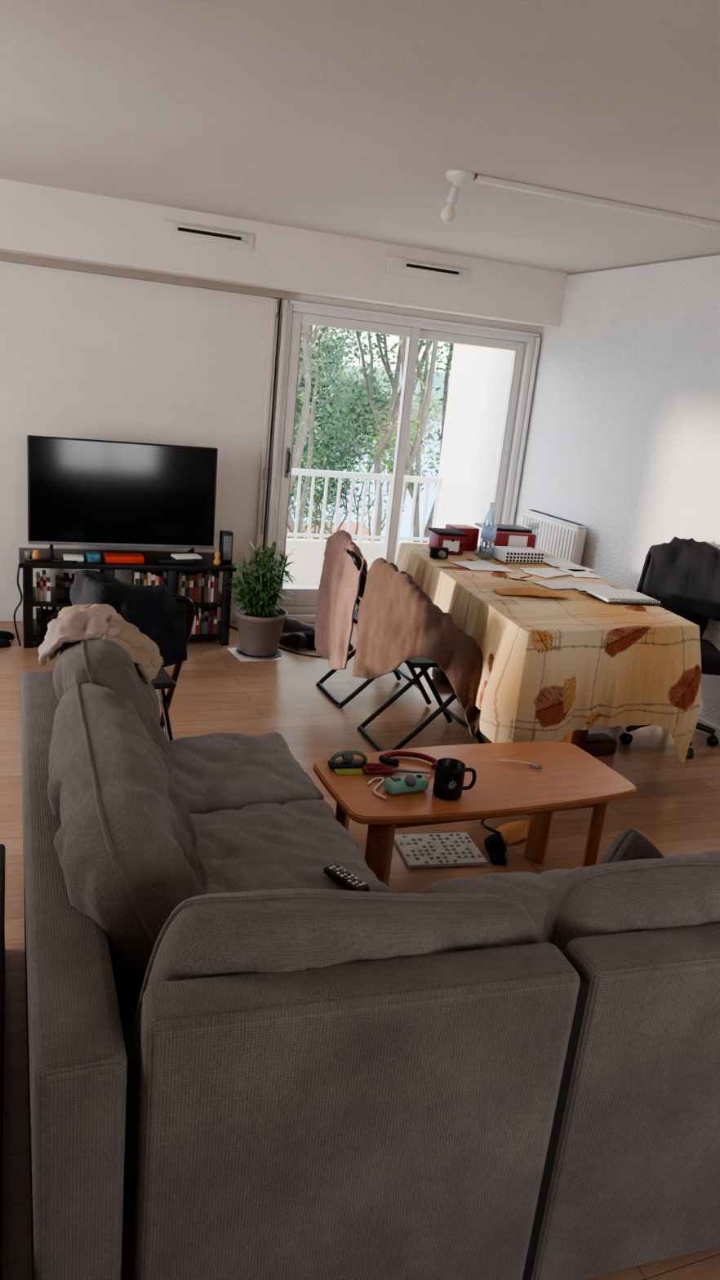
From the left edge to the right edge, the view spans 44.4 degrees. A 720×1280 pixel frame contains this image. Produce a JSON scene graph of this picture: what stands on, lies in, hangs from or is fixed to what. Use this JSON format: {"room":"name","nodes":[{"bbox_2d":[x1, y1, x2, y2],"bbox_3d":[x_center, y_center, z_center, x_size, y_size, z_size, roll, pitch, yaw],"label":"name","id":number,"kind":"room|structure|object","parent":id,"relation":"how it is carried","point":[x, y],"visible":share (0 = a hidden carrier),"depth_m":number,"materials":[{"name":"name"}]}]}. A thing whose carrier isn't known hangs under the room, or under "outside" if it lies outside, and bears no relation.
{"room":"living room","nodes":[
{"label":"living room","id":0,"kind":"room"},
{"bbox_2d":[0,261,281,609],"bbox_3d":[-2.568,-1.338,5.145,4.200,2.500,0.200,-1,17,-21],"label":"wall","id":1,"kind":"structure","parent":0,"point":[83,355],"depth_m":5.41,"materials":[{"name":"paint"}]},
{"bbox_2d":[0,608,237,622],"bbox_3d":[-2.592,-0.150,5.405,3.920,0.080,0.015,-1,17,-21],"label":"baseboard","id":2,"kind":"structure","parent":1,"relation":"attached to","point":[6,615],"depth_m":5.57,"materials":[{"name":"white wood"}]},
{"bbox_2d":[252,297,279,599],"bbox_3d":[-0.635,-1.140,5.845,0.045,2.112,0.029,-1,17,-21],"label":"guide","id":3,"kind":"object","parent":1,"relation":"attached to","point":[259,539],"visible":0.52,"depth_m":5.75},
{"bbox_2d":[263,467,268,480],"bbox_3d":[-0.622,-1.096,5.826,0.025,0.080,0.020,-1,17,-21],"label":"latch","id":4,"kind":"object","parent":3,"relation":"attached to","point":[266,469],"visible":1,"depth_m":5.82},
{"bbox_2d":[275,299,279,318],"bbox_3d":[-0.515,-2.074,5.525,0.014,0.109,0.054,1,17,-17],"label":"hook","id":5,"kind":"object","parent":3,"relation":"attached to","point":[277,300],"visible":1,"depth_m":5.52,"materials":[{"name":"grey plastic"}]},
{"bbox_2d":[261,312,276,533],"bbox_3d":[-0.595,-1.389,5.746,0.008,1.410,0.010,-1,17,-21],"label":"rod","id":6,"kind":"object","parent":5,"relation":"hanging from","point":[276,313],"visible":1,"depth_m":5.72,"materials":[{"name":"grey metal"}]},
{"bbox_2d":[262,298,293,603],"bbox_3d":[-0.570,-1.182,5.902,0.070,2.063,0.090,-1,17,-21],"label":"frame","id":7,"kind":"object","parent":1,"relation":"attached to","point":[290,306],"visible":0.31,"depth_m":5.79,"materials":[{"name":"white plastic"}]},
{"bbox_2d":[262,299,287,570],"bbox_3d":[-0.581,-1.161,5.848,0.040,2.060,0.049,-1,17,-21],"label":"door frame","id":8,"kind":"structure","parent":7,"relation":"attached to","point":[285,302],"depth_m":5.76,"materials":[{"name":"white plastic"}]},
{"bbox_2d":[0,0,719,273],"bbox_3d":[-0.117,-1.467,1.704,6.255,0.120,7.970,-1,17,-21],"label":"ceiling","id":9,"kind":"structure","parent":0,"point":[350,118],"depth_m":2.91,"materials":[{"name":"paint"}]},
{"bbox_2d":[0,178,568,327],"bbox_3d":[-1.404,-2.316,5.031,5.905,0.340,0.250,-1,17,-21],"label":"ceiling beam","id":10,"kind":"structure","parent":9,"relation":"attached to","point":[36,220],"depth_m":5.25,"materials":[{"name":"white paint"}]},
{"bbox_2d":[0,251,285,299],"bbox_3d":[-2.340,-2.148,4.815,4.000,0.045,0.065,-1,17,-21],"label":"rail","id":11,"kind":"object","parent":10,"relation":"attached to","point":[4,256],"depth_m":5.19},
{"bbox_2d":[163,219,253,251],"bbox_3d":[-0.868,-2.331,5.081,0.520,0.095,0.030,-1,17,-21],"label":"air vent","id":12,"kind":"object","parent":10,"relation":"attached to","point":[176,230],"visible":1,"depth_m":5.08,"materials":[{"name":"white plastic"}]},
{"bbox_2d":[173,223,246,238],"bbox_3d":[-0.861,-2.353,5.071,0.425,0.015,0.020,-1,17,-21],"label":"vent slot","id":13,"kind":"object","parent":12,"relation":"attached to","point":[192,228],"depth_m":5.07,"materials":[{"name":"plastic"}]},
{"bbox_2d":[284,292,538,333],"bbox_3d":[0.370,-2.384,5.964,1.890,0.380,0.200,-1,17,-21],"label":"panel","id":14,"kind":"object","parent":10,"relation":"attached to","point":[293,296],"visible":0.07,"depth_m":5.89,"materials":[{"name":"paint"}]},
{"bbox_2d":[385,255,469,284],"bbox_3d":[0.436,-2.346,5.592,0.580,0.095,0.030,-1,17,-21],"label":"air vent","id":15,"kind":"object","parent":10,"relation":"attached to","point":[394,264],"visible":1,"depth_m":5.58,"materials":[{"name":"white plastic"}]},
{"bbox_2d":[402,260,463,272],"bbox_3d":[0.466,-2.368,5.591,0.424,0.015,0.020,-1,17,-21],"label":"slot","id":16,"kind":"object","parent":15,"relation":"attached to","point":[415,264],"depth_m":5.58,"materials":[{"name":"plastic"}]},
{"bbox_2d":[440,169,475,223],"bbox_3d":[0.395,-1.796,3.592,0.127,0.191,0.120,-1,17,-21],"label":"ceiling light bulb","id":17,"kind":"object","parent":9,"relation":"attached to","point":[459,178],"depth_m":3.56,"materials":[{"name":"white plastic"}]},
{"bbox_2d":[474,174,719,229],"bbox_3d":[1.293,-1.868,3.856,1.750,0.026,0.031,0,17,-19],"label":"conduit","id":18,"kind":"object","parent":9,"relation":"attached to","point":[481,179],"depth_m":3.74,"materials":[{"name":"white plastic"}]},
{"bbox_2d":[0,621,719,1279],"bbox_3d":[-0.372,1.039,2.426,6.255,0.120,7.970,-1,17,-21],"label":"floor","id":19,"kind":"structure","parent":0,"point":[674,806],"depth_m":4.08,"materials":[{"name":"laminate"}]},
{"bbox_2d":[0,844,5,1279],"bbox_3d":[-1.022,0.938,1.731,0.600,0.330,1.470,-1,17,-21],"label":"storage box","id":20,"kind":"object","parent":19,"relation":"on","point":[2,851],"visible":1,"depth_m":1.93,"materials":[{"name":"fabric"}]},
{"bbox_2d":[0,638,10,648],"bbox_3d":[-2.154,-0.010,5.038,0.295,0.099,0.100,-3,18,-27],"label":"shoe","id":21,"kind":"object","parent":19,"relation":"on","point":[3,642],"visible":1,"depth_m":5.07,"materials":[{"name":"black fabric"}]},
{"bbox_2d":[0,630,13,639],"bbox_3d":[-2.185,-0.051,5.171,0.295,0.099,0.100,-5,19,-32],"label":"shoe","id":22,"kind":"object","parent":19,"relation":"on","point":[6,635],"visible":0.98,"depth_m":5.21,"materials":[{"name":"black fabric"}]},
{"bbox_2d":[18,547,236,648],"bbox_3d":[-1.431,-0.260,5.426,1.240,0.505,0.430,-1,17,-21],"label":"tv stand","id":23,"kind":"object","parent":19,"relation":"on","point":[206,563],"visible":0.49,"depth_m":5.28,"materials":[{"name":"wood"}]},
{"bbox_2d":[22,618,221,641],"bbox_3d":[-1.454,-0.067,5.491,1.200,0.025,0.410,-1,17,-21],"label":"shelf","id":24,"kind":"object","parent":23,"relation":"attached to","point":[27,637],"depth_m":5.45,"materials":[{"name":"black wood"}]},
{"bbox_2d":[26,435,217,560],"bbox_3d":[-1.411,-0.844,5.304,1.100,0.678,0.244,-1,17,-22],"label":"television","id":25,"kind":"object","parent":23,"relation":"on","point":[81,491],"visible":0.96,"depth_m":5.29,"materials":[{"name":"grey plastic"}]},
{"bbox_2d":[22,586,222,607],"bbox_3d":[-1.434,-0.266,5.434,1.200,0.020,0.410,-1,17,-21],"label":"shelf","id":26,"kind":"object","parent":23,"relation":"attached to","point":[55,602],"depth_m":5.18,"materials":[{"name":"black wood"}]},
{"bbox_2d":[13,530,233,646],"bbox_3d":[-1.391,-0.321,5.262,1.265,0.681,0.195,-1,17,-21],"label":"clutter","id":27,"kind":"object","parent":23,"relation":"on","point":[224,555],"depth_m":5.22},
{"bbox_2d":[35,569,218,635],"bbox_3d":[-1.407,-0.246,5.367,1.062,0.393,0.200,-1,17,-21],"label":"books","id":28,"kind":"object","parent":23,"relation":"on","point":[198,586],"visible":0.44,"depth_m":5.35,"materials":[{"name":"multicoloured paper"}]},
{"bbox_2d":[151,594,195,741],"bbox_3d":[-0.935,0.162,3.540,0.407,0.844,0.543,-2,18,-26],"label":"folding chair","id":29,"kind":"object","parent":19,"relation":"on","point":[163,681],"visible":0.23,"depth_m":3.51,"materials":[{"name":"black metal"}]},
{"bbox_2d":[70,568,186,667],"bbox_3d":[-0.841,-0.079,3.214,0.411,0.342,0.230,-1,17,-21],"label":"jacket","id":30,"kind":"object","parent":29,"relation":"on","point":[153,609],"visible":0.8,"depth_m":3.16,"materials":[{"name":"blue fabric"}]},
{"bbox_2d":[226,647,281,662],"bbox_3d":[-0.649,0.085,5.415,0.260,0.003,0.260,-3,18,-27],"label":"sheet","id":31,"kind":"object","parent":19,"relation":"on","point":[233,651],"visible":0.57,"depth_m":5.33,"materials":[{"name":"white paper"}]},
{"bbox_2d":[224,540,297,659],"bbox_3d":[-0.598,-0.248,5.347,0.443,0.688,0.411,-1,17,-21],"label":"potted plant","id":32,"kind":"object","parent":31,"relation":"on","point":[260,622],"visible":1,"depth_m":5.29,"materials":[{"name":"green plant"}]},
{"bbox_2d":[219,622,321,657],"bbox_3d":[-0.574,0.004,5.703,0.965,0.012,0.226,13,18,24],"label":"power cable","id":33,"kind":"object","parent":19,"relation":"on","point":[220,622],"visible":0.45,"depth_m":5.51,"materials":[{"name":"black rubber"}]},
{"bbox_2d":[279,632,307,650],"bbox_3d":[-0.456,-0.020,5.673,0.295,0.099,0.100,20,21,41],"label":"shoe","id":34,"kind":"object","parent":19,"relation":"on","point":[295,641],"visible":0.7,"depth_m":5.59,"materials":[{"name":"leather"}]},
{"bbox_2d":[281,617,315,633],"bbox_3d":[-0.410,-0.113,6.010,0.295,0.099,0.100,-5,19,-32],"label":"shoe","id":35,"kind":"object","parent":19,"relation":"on","point":[291,624],"visible":0.66,"depth_m":5.95,"materials":[{"name":"leather"}]},
{"bbox_2d":[291,631,315,649],"bbox_3d":[-0.368,-0.027,5.728,0.100,0.099,0.295,-5,19,-34],"label":"shoe","id":36,"kind":"object","parent":19,"relation":"on","point":[310,636],"visible":0.32,"depth_m":5.61,"materials":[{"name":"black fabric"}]},
{"bbox_2d":[310,626,315,633],"bbox_3d":[-0.232,-0.004,5.695,0.100,0.099,0.295,-4,19,-31],"label":"shoe","id":37,"kind":"object","parent":19,"relation":"on","point":[313,630],"visible":0.02,"depth_m":5.76,"materials":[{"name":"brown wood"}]},
{"bbox_2d":[287,613,354,622],"bbox_3d":[0.183,-0.171,6.504,1.890,0.054,0.120,-1,17,-21],"label":"sill","id":38,"kind":"structure","parent":19,"relation":"on","point":[306,618],"depth_m":6.22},
{"bbox_2d":[277,605,358,613],"bbox_3d":[0.180,-0.232,6.511,1.750,0.055,0.090,-1,17,-21],"label":"frame","id":39,"kind":"object","parent":38,"relation":"on","point":[290,609],"visible":0.02,"depth_m":6.23,"materials":[{"name":"white plastic"}]},
{"bbox_2d":[499,332,540,524],"bbox_3d":[1.125,-1.201,6.566,0.070,2.063,0.090,-1,17,-21],"label":"frame","id":40,"kind":"object","parent":38,"relation":"on","point":[530,346],"visible":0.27,"depth_m":6.43,"materials":[{"name":"white plastic"}]},
{"bbox_2d":[272,299,539,605],"bbox_3d":[0.303,-1.212,6.210,1.840,2.006,0.139,-1,17,-21],"label":"sliding glass door","id":41,"kind":"structure","parent":40,"relation":"attached to","point":[302,307],"depth_m":6.04,"materials":[{"name":"white plastic"}]},
{"bbox_2d":[284,447,290,478],"bbox_3d":[-0.484,-1.182,5.883,0.025,0.200,0.014,-1,17,-21],"label":"plate","id":42,"kind":"object","parent":41,"relation":"attached to","point":[288,449],"depth_m":5.87,"materials":[{"name":"grey metal"}]},
{"bbox_2d":[349,643,353,650],"bbox_3d":[-0.150,-0.017,5.769,0.100,0.099,0.295,-9,22,-41],"label":"shoe","id":43,"kind":"object","parent":19,"relation":"on","point":[351,647],"visible":0.14,"depth_m":5.68,"materials":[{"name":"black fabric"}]},
{"bbox_2d":[21,637,719,1279],"bbox_3d":[0.332,0.563,2.440,2.327,0.847,1.956,-1,17,-21],"label":"sofa","id":44,"kind":"object","parent":19,"relation":"on","point":[245,1062],"visible":0.98,"depth_m":1.50,"materials":[{"name":"grey fabric"}]},
{"bbox_2d":[38,604,164,684],"bbox_3d":[-0.789,-0.004,2.676,0.356,0.213,0.422,-1,17,-21],"label":"blanket","id":45,"kind":"object","parent":44,"relation":"on","point":[74,623],"visible":0.96,"depth_m":2.56,"materials":[{"name":"beige fabric"}]},
{"bbox_2d":[53,637,169,760],"bbox_3d":[-0.752,0.184,2.664,0.252,0.475,0.578,-21,22,-11],"label":"cushion","id":46,"kind":"object","parent":44,"relation":"on","point":[82,664],"depth_m":2.44,"materials":[{"name":"grey fabric"}]},
{"bbox_2d":[47,682,208,999],"bbox_3d":[-0.545,0.419,2.047,0.281,0.440,1.045,-24,24,-13],"label":"cushion","id":47,"kind":"object","parent":44,"relation":"on","point":[124,848],"depth_m":1.69,"materials":[{"name":"grey fabric"}]},
{"bbox_2d":[168,731,324,813],"bbox_3d":[-0.530,0.469,2.796,0.738,0.198,0.547,-1,17,-21],"label":"seat cushion","id":48,"kind":"object","parent":44,"relation":"on","point":[214,771],"depth_m":2.74,"materials":[{"name":"grey fabric"}]},
{"bbox_2d":[189,799,391,893],"bbox_3d":[-0.343,0.624,2.323,0.736,0.194,0.544,-1,17,-21],"label":"seat cushion","id":49,"kind":"object","parent":44,"relation":"on","point":[242,845],"depth_m":2.33,"materials":[{"name":"grey fabric"}]},
{"bbox_2d":[125,888,540,1128],"bbox_3d":[-0.017,0.647,1.553,0.762,0.416,0.221,6,4,-19],"label":"cushion","id":50,"kind":"object","parent":44,"relation":"on","point":[227,939],"depth_m":1.44,"materials":[{"name":"grey fabric"}]},
{"bbox_2d":[324,863,369,891],"bbox_3d":[-0.034,0.587,2.164,0.040,0.021,0.131,-9,22,-42],"label":"remote control","id":51,"kind":"object","parent":44,"relation":"on","point":[348,880],"visible":0.91,"depth_m":2.15,"materials":[{"name":"grey plastic"}]},
{"bbox_2d":[422,866,587,942],"bbox_3d":[0.550,0.782,2.087,0.674,0.196,0.706,1,17,-17],"label":"seat cushion","id":52,"kind":"object","parent":44,"relation":"on","point":[535,891],"depth_m":2.24,"materials":[{"name":"grey fabric"}]},
{"bbox_2d":[541,856,719,954],"bbox_3d":[0.682,0.654,1.778,0.710,0.435,0.244,2,5,-18],"label":"cushion","id":53,"kind":"object","parent":44,"relation":"on","point":[642,900],"depth_m":1.64,"materials":[{"name":"grey fabric"}]},
{"bbox_2d":[598,828,664,864],"bbox_3d":[0.675,0.600,2.207,0.264,0.261,0.110,0,17,-19],"label":"throw pillow","id":54,"kind":"object","parent":44,"relation":"on","point":[629,844],"visible":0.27,"depth_m":2.17,"materials":[{"name":"grey fabric"}]},
{"bbox_2d":[663,850,719,857],"bbox_3d":[1.154,0.784,2.294,0.600,0.190,0.745,1,17,-17],"label":"seat cushion","id":55,"kind":"object","parent":44,"relation":"on","point":[706,854],"depth_m":2.53,"materials":[{"name":"grey fabric"}]},
{"bbox_2d":[315,547,431,707],"bbox_3d":[0.105,-0.096,4.800,0.543,0.844,0.427,-1,17,-22],"label":"folding chair","id":56,"kind":"object","parent":19,"relation":"on","point":[397,672],"visible":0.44,"depth_m":4.73,"materials":[{"name":"black metal"}]},
{"bbox_2d":[314,529,367,670],"bbox_3d":[-0.095,-0.225,4.688,0.217,0.704,0.476,-1,17,-21],"label":"coat","id":57,"kind":"object","parent":56,"relation":"on","point":[338,591],"visible":0.92,"depth_m":4.57,"materials":[{"name":"fabric"}]},
{"bbox_2d":[357,575,485,751],"bbox_3d":[0.337,0.097,4.213,0.543,0.844,0.427,-1,17,-21],"label":"folding chair","id":58,"kind":"object","parent":19,"relation":"on","point":[424,664],"visible":0.38,"depth_m":4.22,"materials":[{"name":"black metal"}]},
{"bbox_2d":[352,557,482,737],"bbox_3d":[0.245,0.040,4.054,0.710,0.752,0.332,14,18,28],"label":"blanket","id":59,"kind":"object","parent":58,"relation":"on","point":[397,622],"visible":0.94,"depth_m":3.94,"materials":[{"name":"fabric"}]},
{"bbox_2d":[394,832,487,868],"bbox_3d":[0.296,0.785,3.298,0.300,0.015,0.220,1,17,-15],"label":"magazine","id":60,"kind":"object","parent":19,"relation":"on","point":[446,849],"visible":0.91,"depth_m":3.28,"materials":[{"name":"paper"}]},
{"bbox_2d":[313,741,635,887],"bbox_3d":[0.364,0.659,2.969,1.036,0.450,0.490,-1,17,-22],"label":"coffee table","id":61,"kind":"object","parent":19,"relation":"on","point":[570,777],"visible":0.85,"depth_m":2.86,"materials":[{"name":"brown wood"}]},
{"bbox_2d":[328,750,367,775],"bbox_3d":[-0.032,0.390,2.837,0.129,0.058,0.082,1,17,-16],"label":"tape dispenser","id":62,"kind":"object","parent":61,"relation":"on","point":[348,765],"visible":0.98,"depth_m":2.84,"materials":[{"name":"grey plastic"}]},
{"bbox_2d":[367,777,386,799],"bbox_3d":[0.051,0.456,2.726,0.057,0.010,0.143,5,16,-4],"label":"cord","id":63,"kind":"object","parent":61,"relation":"on","point":[382,779],"visible":0.99,"depth_m":2.74,"materials":[{"name":"plastic"}]},
{"bbox_2d":[361,762,431,774],"bbox_3d":[0.119,0.421,2.849,0.228,0.018,0.082,4,16,-5],"label":"scissors","id":64,"kind":"object","parent":61,"relation":"on","point":[371,768],"visible":1,"depth_m":2.84,"materials":[{"name":"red plastic"}]},
{"bbox_2d":[382,773,428,795],"bbox_3d":[0.146,0.441,2.725,0.140,0.057,0.073,-3,18,-27],"label":"camera","id":65,"kind":"object","parent":61,"relation":"on","point":[394,784],"visible":1,"depth_m":2.70,"materials":[{"name":"green plastic"}]},
{"bbox_2d":[378,751,437,768],"bbox_3d":[0.165,0.398,2.939,0.200,0.024,0.107,8,16,6],"label":"band","id":66,"kind":"object","parent":61,"relation":"on","point":[384,758],"visible":0.92,"depth_m":2.95,"materials":[{"name":"red plastic"}]},
{"bbox_2d":[432,758,475,799],"bbox_3d":[0.286,0.429,2.732,0.121,0.103,0.092,-7,20,-38],"label":"coffee mug","id":67,"kind":"object","parent":61,"relation":"on","point":[449,775],"visible":1,"depth_m":2.69,"materials":[{"name":"ceramic"}]},
{"bbox_2d":[497,759,542,768],"bbox_3d":[0.546,0.421,3.012,0.152,0.008,0.036,8,16,6],"label":"spoon","id":68,"kind":"object","parent":61,"relation":"on","point":[531,764],"visible":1,"depth_m":3.02,"materials":[{"name":"silver metal"}]},
{"bbox_2d":[484,834,506,864],"bbox_3d":[0.515,0.778,3.315,0.083,0.061,0.160,6,16,-1],"label":"slipper","id":69,"kind":"object","parent":19,"relation":"on","point":[494,844],"visible":1,"depth_m":3.31,"materials":[{"name":"black fabric"}]},
{"bbox_2d":[480,813,530,845],"bbox_3d":[0.601,0.733,3.512,0.270,0.054,0.196,-7,20,-38],"label":"pouch","id":70,"kind":"object","parent":19,"relation":"on","point":[512,833],"visible":0.58,"depth_m":3.44,"materials":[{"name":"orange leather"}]},
{"bbox_2d":[431,666,617,755],"bbox_3d":[0.873,0.055,4.710,0.914,0.744,1.989,2,16,-14],"label":"dining table","id":71,"kind":"object","parent":19,"relation":"on","point":[595,744],"visible":0.11,"depth_m":4.35,"materials":[{"name":"brown wood"}]},
{"bbox_2d":[395,542,701,767],"bbox_3d":[0.855,0.007,4.704,1.110,0.671,2.210,2,16,-13],"label":"tablecloth","id":72,"kind":"object","parent":71,"relation":"on","point":[552,668],"visible":0.75,"depth_m":3.88,"materials":[{"name":"beige fabric"}]},
{"bbox_2d":[429,546,448,558],"bbox_3d":[0.449,-0.484,4.926,0.100,0.060,0.070,-1,17,-21],"label":"camera","id":73,"kind":"object","parent":72,"relation":"on","point":[435,552],"visible":1,"depth_m":4.91,"materials":[{"name":"black plastic"}]},
{"bbox_2d":[428,524,479,554],"bbox_3d":[0.555,-0.600,5.239,0.345,0.130,0.315,-1,17,-21],"label":"box stack","id":74,"kind":"object","parent":72,"relation":"on","point":[457,538],"visible":0.91,"depth_m":5.13,"materials":[{"name":"red cardboard"}]},
{"bbox_2d":[480,502,497,539],"bbox_3d":[0.740,-0.628,5.056,0.086,0.320,0.086,-1,17,-21],"label":"water bottle","id":75,"kind":"object","parent":72,"relation":"on","point":[488,531],"visible":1,"depth_m":5.02,"materials":[{"name":"plastic"}]},
{"bbox_2d":[475,522,536,552],"bbox_3d":[0.880,-0.613,5.372,0.300,0.145,0.267,1,17,-16],"label":"cardboard box","id":76,"kind":"object","parent":72,"relation":"on","point":[514,535],"visible":0.62,"depth_m":5.28,"materials":[{"name":"cardboard"}]},
{"bbox_2d":[503,577,527,581],"bbox_3d":[0.801,-0.311,4.531,0.125,0.008,0.008,9,16,12],"label":"pen","id":77,"kind":"object","parent":72,"relation":"on","point":[504,577],"visible":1,"depth_m":4.53,"materials":[{"name":"grey plastic"}]},
{"bbox_2d":[491,546,545,563],"bbox_3d":[0.919,-0.496,5.124,0.260,0.065,0.163,-1,17,-21],"label":"storage box","id":78,"kind":"object","parent":72,"relation":"on","point":[504,553],"visible":1,"depth_m":5.07,"materials":[{"name":"plastic"}]},
{"bbox_2d":[493,586,568,598],"bbox_3d":[0.824,-0.236,4.251,0.361,0.033,0.141,4,16,-8],"label":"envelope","id":79,"kind":"object","parent":72,"relation":"on","point":[517,591],"visible":1,"depth_m":4.21,"materials":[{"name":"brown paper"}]},
{"bbox_2d":[526,521,539,528],"bbox_3d":[1.058,-0.636,5.449,0.086,0.180,0.086,-1,17,-21],"label":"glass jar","id":80,"kind":"object","parent":72,"relation":"on","point":[531,524],"visible":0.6,"depth_m":5.40,"materials":[{"name":"glass"}]},
{"bbox_2d":[450,557,616,591],"bbox_3d":[0.987,-0.365,4.800,0.858,0.007,0.840,-1,17,-21],"label":"paper sheets","id":81,"kind":"object","parent":72,"relation":"on","point":[572,569],"visible":0.96,"depth_m":4.82,"materials":[{"name":"white paper"}]},
{"bbox_2d":[583,588,661,605],"bbox_3d":[1.289,-0.217,4.354,0.320,0.027,0.249,1,17,-16],"label":"spiral notebook","id":82,"kind":"object","parent":72,"relation":"on","point":[607,596],"visible":1,"depth_m":4.30,"materials":[{"name":"paper"}]},
{"bbox_2d":[618,536,719,759],"bbox_3d":[1.675,0.016,4.591,0.542,1.040,0.645,7,16,5],"label":"office chair","id":83,"kind":"object","parent":19,"relation":"on","point":[682,574],"visible":0.45,"depth_m":4.61,"materials":[{"name":"black fabric"}]},
{"bbox_2d":[286,468,442,543],"bbox_3d":[-1.393,-1.094,6.854,4.430,0.580,0.050,-1,17,-21],"label":"balcony railing","id":84,"kind":"object","parent":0,"point":[300,472],"depth_m":7.36,"materials":[{"name":"white metal"}]},
{"bbox_2d":[513,254,719,727],"bbox_3d":[2.632,-0.217,3.089,0.150,2.500,7.770,-1,17,-21],"label":"wall","id":85,"kind":"structure","parent":0,"point":[623,438],"depth_m":5.35,"materials":[{"name":"paint"}]},
{"bbox_2d":[520,508,588,565],"bbox_3d":[1.305,-0.394,6.112,0.113,0.914,0.747,-1,17,-21],"label":"radiator","id":86,"kind":"object","parent":85,"relation":"attached to","point":[561,538],"visible":0.41,"depth_m":5.91,"materials":[{"name":"white metal"}]},
{"bbox_2d":[523,508,588,528],"bbox_3d":[1.326,-0.829,6.009,0.080,0.017,0.690,-1,17,-21],"label":"grille","id":87,"kind":"object","parent":86,"relation":"attached to","point":[543,517],"depth_m":5.97,"materials":[{"name":"white metal"}]},
{"bbox_2d":[567,252,719,275],"bbox_3d":[2.689,-1.399,2.696,0.006,0.012,7.320,-1,17,-21],"label":"crown molding","id":88,"kind":"structure","parent":85,"relation":"attached to","point":[718,253],"depth_m":5.19,"materials":[{"name":"white paint"}]},
{"bbox_2d":[694,716,719,743],"bbox_3d":[2.403,0.912,3.482,0.015,0.080,7.570,-1,17,-21],"label":"baseboard","id":89,"kind":"structure","parent":85,"relation":"attached to","point":[700,720],"depth_m":4.77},
{"label":"outside","id":90,"kind":"structure","parent":0,"visible":0},
{"bbox_2d":[319,364,450,417],"bbox_3d":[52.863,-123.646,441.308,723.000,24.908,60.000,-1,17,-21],"label":"hill","id":91,"kind":"structure","parent":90,"point":[439,380],"depth_m":411.92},
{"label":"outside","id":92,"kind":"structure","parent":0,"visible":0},
{"bbox_3d":[-0.967,2.498,29.953,140.000,0.200,37.500,-1,17,-21],"label":"ground","id":93,"kind":"structure","parent":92,"visible":0},
{"bbox_2d":[287,324,346,538],"bbox_3d":[-2.366,-4.017,17.448,12.119,18.906,9.369,-3,18,-27],"label":"tree","id":94,"kind":"object","parent":93,"relation":"on","point":[308,336],"visible":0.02,"depth_m":15.98,"materials":[{"name":"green plant"}]},
{"bbox_2d":[286,521,371,541],"bbox_3d":[-2.292,-2.761,38.665,5.600,4.800,5.200,-7,20,-38],"label":"house","id":95,"kind":"structure","parent":93,"relation":"on","point":[353,524],"depth_m":38.72,"materials":[{"name":"concrete"}]},
{"bbox_2d":[286,363,386,538],"bbox_3d":[-1.901,-1.940,24.477,6.220,11.161,8.865,-1,17,-21],"label":"tree","id":96,"kind":"object","parent":93,"relation":"on","point":[329,433],"visible":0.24,"depth_m":21.02,"materials":[{"name":"green plant"}]},
{"bbox_2d":[290,326,416,539],"bbox_3d":[-3.571,-3.697,26.409,11.091,13.115,8.082,-7,20,-37],"label":"tree","id":97,"kind":"object","parent":93,"relation":"on","point":[333,357],"visible":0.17,"depth_m":25.20,"materials":[{"name":"green plant"}]},
{"bbox_2d":[292,337,442,541],"bbox_3d":[-1.033,-4.041,30.154,7.643,12.204,10.034,10,16,13],"label":"tree","id":98,"kind":"object","parent":93,"relation":"on","point":[390,465],"visible":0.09,"depth_m":28.97,"materials":[{"name":"green plant"}]},
{"bbox_2d":[339,329,453,542],"bbox_3d":[3.065,-4.055,20.844,8.838,18.147,11.233,18,20,37],"label":"tree","id":99,"kind":"object","parent":93,"relation":"on","point":[369,385],"visible":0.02,"depth_m":19.09,"materials":[{"name":"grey plant"}]},
{"bbox_2d":[362,334,448,542],"bbox_3d":[1.557,-4.949,19.689,10.524,20.220,13.604,4,16,-8],"label":"tree","id":100,"kind":"object","parent":93,"relation":"on","point":[390,426],"visible":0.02,"depth_m":18.90,"materials":[{"name":"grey plant"}]},
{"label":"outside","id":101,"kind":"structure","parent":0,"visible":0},
{"bbox_2d":[288,412,441,542],"bbox_3d":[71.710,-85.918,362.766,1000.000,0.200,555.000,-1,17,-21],"label":"sea","id":102,"kind":"structure","parent":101,"point":[406,515],"depth_m":92.28,"materials":[{"name":"liquid"}]},
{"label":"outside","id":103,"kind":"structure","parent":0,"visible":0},
{"bbox_2d":[282,343,514,587],"bbox_3d":[-1.064,-1.513,6.374,4.700,2.750,1.030,-1,17,-21],"label":"balcony","id":104,"kind":"object","parent":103,"point":[479,383],"visible":0.09,"depth_m":7.16,"materials":[{"name":"paint"}]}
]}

